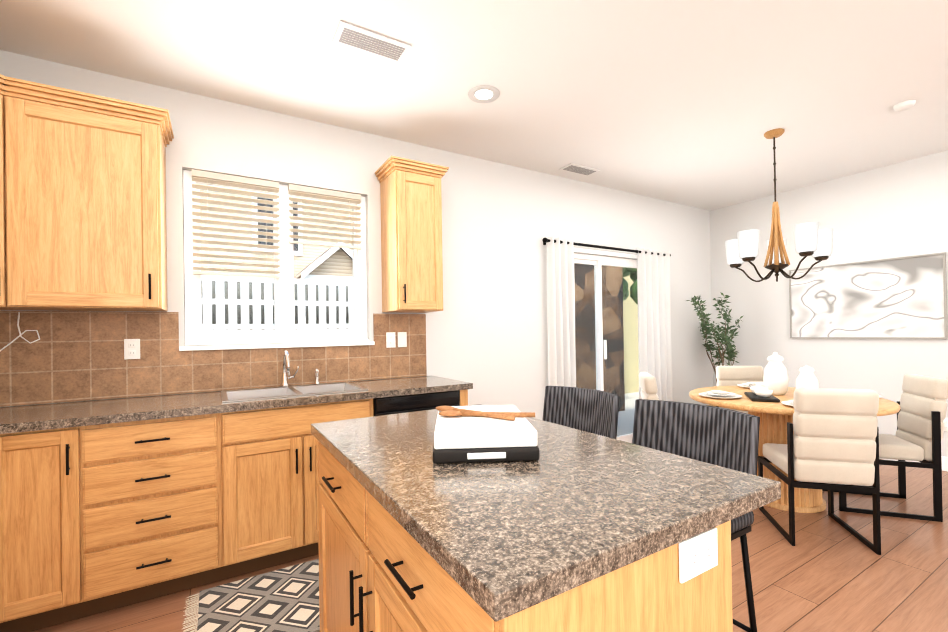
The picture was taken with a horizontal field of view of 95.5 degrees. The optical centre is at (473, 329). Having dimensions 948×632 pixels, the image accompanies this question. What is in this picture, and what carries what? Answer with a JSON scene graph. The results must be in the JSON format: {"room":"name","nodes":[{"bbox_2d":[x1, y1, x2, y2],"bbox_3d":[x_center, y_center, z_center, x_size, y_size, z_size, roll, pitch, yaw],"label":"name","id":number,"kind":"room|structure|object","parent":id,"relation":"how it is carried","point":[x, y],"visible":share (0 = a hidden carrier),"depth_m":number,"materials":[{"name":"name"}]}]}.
{"room":"kitchen","nodes":[
{"label":"kitchen","id":0,"kind":"room"},
{"bbox_2d":[0,50,712,419],"bbox_3d":[0.041,-0.090,3.729,7.070,2.730,0.150,-1,0,-31],"label":"wall","id":1,"kind":"structure","parent":0,"point":[486,332],"depth_m":3.61,"materials":[{"name":"white paint"}]},
{"bbox_2d":[0,74,27,309],"bbox_3d":[-2.381,-0.605,1.840,0.682,1.010,0.611,-1,0,-31],"label":"upper cabinet","id":2,"kind":"object","parent":1,"relation":"attached to","point":[11,89],"depth_m":1.97,"materials":[{"name":"brown wood"}]},
{"bbox_2d":[0,312,39,350],"bbox_3d":[-2.438,0.081,2.135,0.419,0.338,0.007,-1,0,-31],"label":"cable","id":3,"kind":"object","parent":1,"relation":"attached to","point":[20,333],"visible":1,"depth_m":2.20,"materials":[{"name":"white plastic"}]},
{"bbox_2d":[24,82,167,310],"bbox_3d":[-1.984,-0.610,2.212,0.631,1.010,0.380,-1,0,-31],"label":"upper cabinet","id":4,"kind":"object","parent":1,"relation":"attached to","point":[83,226],"depth_m":2.12,"materials":[{"name":"brown wood"}]},
{"bbox_2d":[0,311,426,406],"bbox_3d":[-1.596,0.136,2.648,2.843,0.485,0.011,-1,0,-31],"label":"tile backsplash","id":5,"kind":"structure","parent":1,"relation":"attached to","point":[71,356],"depth_m":2.47,"materials":[{"name":"brown tile"}]},
{"bbox_2d":[124,339,139,359],"bbox_3d":[-1.934,0.111,2.436,0.072,0.115,0.009,-1,0,-31],"label":"outlet","id":6,"kind":"object","parent":5,"relation":"attached to","point":[131,348],"depth_m":2.43,"materials":[{"name":"white plastic"}]},
{"bbox_2d":[386,332,395,347],"bbox_3d":[-0.622,0.077,3.223,0.072,0.115,0.009,-1,0,-31],"label":"outlet","id":7,"kind":"object","parent":5,"relation":"attached to","point":[390,336],"depth_m":3.22,"materials":[{"name":"white plastic"}]},
{"bbox_2d":[398,332,406,346],"bbox_3d":[-0.544,0.076,3.269,0.072,0.115,0.009,-1,0,-31],"label":"outlet","id":8,"kind":"object","parent":5,"relation":"attached to","point":[402,336],"depth_m":3.27,"materials":[{"name":"white plastic"}]},
{"bbox_2d":[179,169,374,350],"bbox_3d":[-1.280,-0.430,2.910,1.180,1.101,0.155,-1,0,-31],"label":"kitchen window","id":9,"kind":"structure","parent":1,"relation":"in","point":[283,197],"depth_m":2.85,"materials":[{"name":"white plastic"}]},
{"bbox_2d":[375,155,448,312],"bbox_3d":[-0.447,-0.650,3.141,0.436,1.035,0.366,-1,0,-31],"label":"upper cabinet","id":10,"kind":"object","parent":1,"relation":"attached to","point":[411,236],"visible":1,"depth_m":3.02,"materials":[{"name":"brown wood"}]},
{"bbox_2d":[574,248,638,442],"bbox_3d":[1.360,0.226,4.481,1.560,2.059,0.126,-1,0,-31],"label":"sliding door","id":11,"kind":"structure","parent":1,"relation":"in","point":[596,261],"depth_m":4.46,"materials":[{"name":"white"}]},
{"bbox_2d":[542,236,672,400],"bbox_3d":[1.425,0.191,4.382,1.842,2.098,0.140,-1,0,-31],"label":"curtains","id":12,"kind":"object","parent":1,"relation":"attached to","point":[654,312],"visible":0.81,"depth_m":4.56,"materials":[{"name":"white fabric"}]},
{"bbox_2d":[0,0,947,210],"bbox_3d":[1.744,-1.557,0.853,7.070,0.120,6.870,-1,0,-31],"label":"ceiling","id":13,"kind":"structure","parent":0,"point":[688,102],"depth_m":2.46,"materials":[{"name":"white paint"}]},
{"bbox_2d":[332,21,411,63],"bbox_3d":[-0.516,-1.447,2.185,0.360,0.010,0.160,-1,0,-31],"label":"ceiling vent","id":14,"kind":"object","parent":13,"relation":"in","point":[366,41],"visible":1,"depth_m":2.17,"materials":[{"name":"white metal"}]},
{"bbox_2d":[468,85,499,102],"bbox_3d":[0.062,-1.456,2.671,0.199,0.006,0.199,-1,0,35],"label":"recessed light","id":15,"kind":"object","parent":13,"relation":"in","point":[483,94],"visible":1,"depth_m":2.64,"materials":[{"name":"grey plastic"}]},
{"bbox_2d":[559,163,599,175],"bbox_3d":[0.969,-1.463,3.949,0.360,0.010,0.160,-1,0,-31],"label":"ceiling vent","id":16,"kind":"object","parent":13,"relation":"in","point":[579,169],"visible":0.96,"depth_m":3.93,"materials":[{"name":"white metal"}]},
{"bbox_2d":[725,128,832,281],"bbox_3d":[2.264,-0.933,3.269,0.681,1.121,0.672,-1,0,-31],"label":"chandelier","id":17,"kind":"object","parent":13,"relation":"hanging from","point":[812,240],"visible":1,"depth_m":3.18,"materials":[{"name":"brown wood"}]},
{"bbox_2d":[893,100,915,111],"bbox_3d":[2.872,-1.490,2.874,0.110,0.028,0.110,-1,0,-31],"label":"smoke detector","id":18,"kind":"object","parent":13,"relation":"attached to","point":[904,105],"visible":1,"depth_m":2.85,"materials":[{"name":"white plastic"}]},
{"bbox_2d":[32,459,947,631],"bbox_3d":[1.790,1.282,0.840,7.070,0.100,6.870,-1,0,-31],"label":"floor","id":19,"kind":"structure","parent":0,"point":[826,573],"depth_m":2.16,"materials":[{"name":"brown wood"}]},
{"bbox_2d":[0,389,467,631],"bbox_3d":[-1.150,0.851,2.538,2.258,0.873,0.642,-1,0,-31],"label":"base cabinet","id":20,"kind":"object","parent":19,"relation":"on","point":[97,519],"visible":0.77,"depth_m":2.00,"materials":[{"name":"brown wood"}]},
{"bbox_2d":[182,559,319,631],"bbox_3d":[-0.664,1.272,2.162,1.340,0.010,0.600,-1,0,-31],"label":"kitchen rug","id":21,"kind":"object","parent":19,"relation":"on","point":[286,599],"visible":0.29,"depth_m":2.00,"materials":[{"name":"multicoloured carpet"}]},
{"bbox_2d":[373,390,459,415],"bbox_3d":[-0.465,0.842,2.912,0.570,0.871,0.608,-1,0,-31],"label":"dishwasher","id":22,"kind":"object","parent":19,"relation":"on","point":[403,404],"visible":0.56,"depth_m":2.66,"materials":[{"name":"black metal"}]},
{"bbox_2d":[317,440,732,631],"bbox_3d":[-0.038,0.826,1.255,0.552,0.872,1.254,-1,0,-31],"label":"base cabinet","id":23,"kind":"object","parent":19,"relation":"on","point":[381,569],"visible":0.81,"depth_m":0.80,"materials":[{"name":"brown wood"}]},
{"bbox_2d":[311,404,780,621],"bbox_3d":[0.027,0.367,1.300,0.760,0.038,1.270,-1,0,-31],"label":"countertop","id":24,"kind":"structure","parent":23,"relation":"on","point":[570,508],"depth_m":0.87,"materials":[{"name":"stone"}]},
{"bbox_2d":[433,405,539,463],"bbox_3d":[0.032,0.298,1.327,0.305,0.096,0.426,-1,0,-4],"label":"stacked books","id":25,"kind":"object","parent":24,"relation":"on","point":[483,433],"depth_m":1.13,"materials":[{"name":"paper"},{"name":"cardboard"}]},
{"bbox_2d":[678,527,717,583],"bbox_3d":[0.417,0.416,0.796,0.115,0.072,0.009,-1,0,-31],"label":"outlet","id":26,"kind":"object","parent":23,"relation":"attached to","point":[698,554],"visible":1,"depth_m":0.79,"materials":[{"name":"white plastic"}]},
{"bbox_2d":[542,386,619,438],"bbox_3d":[0.383,0.781,2.026,0.499,0.961,0.478,-1,0,-31],"label":"counter stool","id":27,"kind":"object","parent":19,"relation":"on","point":[590,410],"visible":0.27,"depth_m":2.15,"materials":[{"name":"fabric"}]},
{"bbox_2d":[638,372,658,399],"bbox_3d":[1.603,0.794,3.295,0.597,0.906,0.418,-1,0,14],"label":"dining chair","id":28,"kind":"object","parent":19,"relation":"on","point":[647,383],"visible":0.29,"depth_m":3.19,"materials":[{"name":"beige fabric"}]},
{"bbox_2d":[632,399,759,631],"bbox_3d":[0.678,0.774,1.533,0.499,0.961,0.478,-1,0,-31],"label":"counter stool","id":29,"kind":"object","parent":19,"relation":"on","point":[724,437],"visible":0.38,"depth_m":1.59,"materials":[{"name":"fabric"}]},
{"bbox_2d":[687,292,742,406],"bbox_3d":[2.672,0.414,4.855,0.770,1.644,0.549,-1,0,-31],"label":"potted plant","id":30,"kind":"object","parent":19,"relation":"on","point":[726,339],"visible":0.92,"depth_m":4.78,"materials":[{"name":"green plant"}]},
{"bbox_2d":[716,366,763,413],"bbox_3d":[2.384,0.783,3.705,0.418,0.906,0.597,-1,0,13],"label":"dining chair","id":31,"kind":"object","parent":19,"relation":"on","point":[730,375],"visible":0.23,"depth_m":3.92,"materials":[{"name":"beige fabric"}]},
{"bbox_2d":[689,386,900,512],"bbox_3d":[2.252,0.859,3.132,1.220,0.751,1.220,-1,0,-31],"label":"dining table","id":32,"kind":"object","parent":19,"relation":"on","point":[775,417],"visible":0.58,"depth_m":2.96,"materials":[{"name":"brown wood"}]},
{"bbox_2d":[699,390,741,398],"bbox_3d":[1.786,0.470,3.126,0.278,0.042,0.278,-1,0,-37],"label":"place setting","id":33,"kind":"object","parent":32,"relation":"on","point":[717,394],"depth_m":3.10,"materials":[{"name":"white ceramic"}]},
{"bbox_2d":[737,382,755,387],"bbox_3d":[2.350,0.463,3.582,0.278,0.042,0.278,-1,0,-37],"label":"place setting","id":34,"kind":"object","parent":32,"relation":"on","point":[746,385],"depth_m":3.61,"materials":[{"name":"white ceramic"}]},
{"bbox_2d":[744,386,779,401],"bbox_3d":[2.024,0.451,3.036,0.160,0.069,0.320,-1,0,24],"label":"bowls","id":35,"kind":"object","parent":32,"relation":"on","point":[760,394],"visible":1,"depth_m":2.94,"materials":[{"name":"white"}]},
{"bbox_2d":[755,352,788,394],"bbox_3d":[2.259,0.326,3.273,0.155,0.315,0.289,-1,0,11],"label":"vase","id":36,"kind":"object","parent":32,"relation":"on","point":[776,379],"depth_m":3.16,"materials":[{"name":"white ceramic"}]},
{"bbox_2d":[781,400,792,406],"bbox_3d":[2.095,0.463,2.699,0.278,0.042,0.278,-1,0,-37],"label":"place setting","id":37,"kind":"object","parent":32,"relation":"on","point":[790,403],"depth_m":2.76,"materials":[{"name":"white ceramic"}]},
{"bbox_2d":[795,365,818,388],"bbox_3d":[2.309,0.364,2.987,0.130,0.235,0.130,-1,0,-40],"label":"vase","id":38,"kind":"object","parent":32,"relation":"on","point":[806,378],"depth_m":2.95,"materials":[{"name":"white ceramic"}]},
{"bbox_2d":[758,388,880,554],"bbox_3d":[2.080,0.783,2.632,0.418,0.906,0.597,-1,0,16],"label":"dining chair","id":39,"kind":"object","parent":19,"relation":"on","point":[831,445],"visible":1,"depth_m":2.39,"materials":[{"name":"beige fabric"}]},
{"bbox_2d":[822,374,947,521],"bbox_3d":[2.830,0.773,3.012,0.597,0.906,0.418,-1,0,21],"label":"dining chair","id":40,"kind":"object","parent":19,"relation":"on","point":[921,416],"visible":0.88,"depth_m":2.83,"materials":[{"name":"beige fabric"}]},
{"bbox_3d":[-1.807,0.853,0.876,0.642,0.873,2.818,-1,0,-31],"label":"base cabinet","id":41,"kind":"object","parent":19,"relation":"on","visible":0},
{"bbox_2d":[0,405,35,415],"bbox_3d":[-2.367,0.408,1.819,0.660,0.038,0.420,-1,0,-31],"label":"countertop","id":42,"kind":"structure","parent":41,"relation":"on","point":[4,411],"depth_m":2.10,"materials":[{"name":"stone"}]},
{"bbox_2d":[0,376,472,433],"bbox_3d":[-1.411,0.396,2.394,2.893,0.038,0.633,-1,0,-31],"label":"countertop","id":43,"kind":"structure","parent":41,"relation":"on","point":[23,418],"depth_m":2.19,"materials":[{"name":"stone"}]},
{"bbox_2d":[221,382,367,402],"bbox_3d":[-1.087,0.464,2.608,0.758,0.197,0.504,-1,0,-31],"label":"double-bowl sink","id":44,"kind":"object","parent":43,"relation":"in","point":[273,392],"visible":0.35,"depth_m":2.70,"materials":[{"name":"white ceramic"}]},
{"bbox_2d":[280,350,319,386],"bbox_3d":[-1.105,0.248,2.772,0.246,0.236,0.209,-1,0,-31],"label":"faucet","id":45,"kind":"object","parent":43,"relation":"on","point":[286,369],"visible":1,"depth_m":2.78,"materials":[{"name":"silver metal"}]},
{"bbox_2d":[710,150,947,456],"bbox_3d":[4.774,-0.173,2.560,0.150,2.730,6.720,-1,0,-31],"label":"wall","id":46,"kind":"structure","parent":0,"point":[897,210],"depth_m":4.26,"materials":[{"name":"white paint"}]},
{"bbox_2d":[789,252,947,338],"bbox_3d":[3.711,-0.281,4.152,0.030,0.735,1.160,-1,0,-31],"label":"framed art","id":47,"kind":"object","parent":46,"relation":"attached to","point":[899,298],"visible":0.98,"depth_m":4.06,"materials":[{"name":"white paper"}]},
{"bbox_2d":[879,456,947,471],"bbox_3d":[4.676,1.131,2.587,0.016,0.124,6.538,-1,0,-31],"label":"baseboard","id":48,"kind":"structure","parent":46,"relation":"attached to","point":[944,460],"depth_m":3.67,"materials":[{"name":"white"}]},
{"bbox_2d":[943,418,947,430],"bbox_3d":[4.022,0.810,3.675,0.009,0.115,0.072,-1,0,-31],"label":"outlet","id":49,"kind":"object","parent":46,"relation":"attached to","point":[945,421],"visible":0.54,"depth_m":3.67,"materials":[{"name":"white plastic"}]},
{"label":"outside","id":50,"kind":"structure","parent":0,"visible":0},
{"bbox_2d":[617,392,638,435],"bbox_3d":[-3.256,1.434,11.064,22.000,0.100,15.840,-1,0,-31],"label":"ground","id":51,"kind":"structure","parent":50,"point":[629,411],"depth_m":6.30,"materials":[{"name":"beige"}]},
{"bbox_2d":[201,280,348,329],"bbox_3d":[-3.420,0.387,5.088,5.600,1.940,0.350,-1,0,-31],"label":"hedge","id":52,"kind":"object","parent":51,"relation":"on","point":[213,283],"depth_m":5.37,"materials":[{"name":"grey"}]},
{"bbox_2d":[200,190,352,280],"bbox_3d":[-6.939,-2.316,11.290,18.000,7.520,7.760,-1,0,-31],"label":"house","id":53,"kind":"structure","parent":51,"relation":"on","point":[319,262],"depth_m":10.66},
{"bbox_2d":[201,275,353,329],"bbox_3d":[-3.228,0.318,4.766,5.700,2.070,0.100,-1,0,-31],"label":"fence","id":54,"kind":"object","parent":51,"relation":"on","point":[231,301],"depth_m":5.16,"materials":[{"name":"white wood"}]}
]}

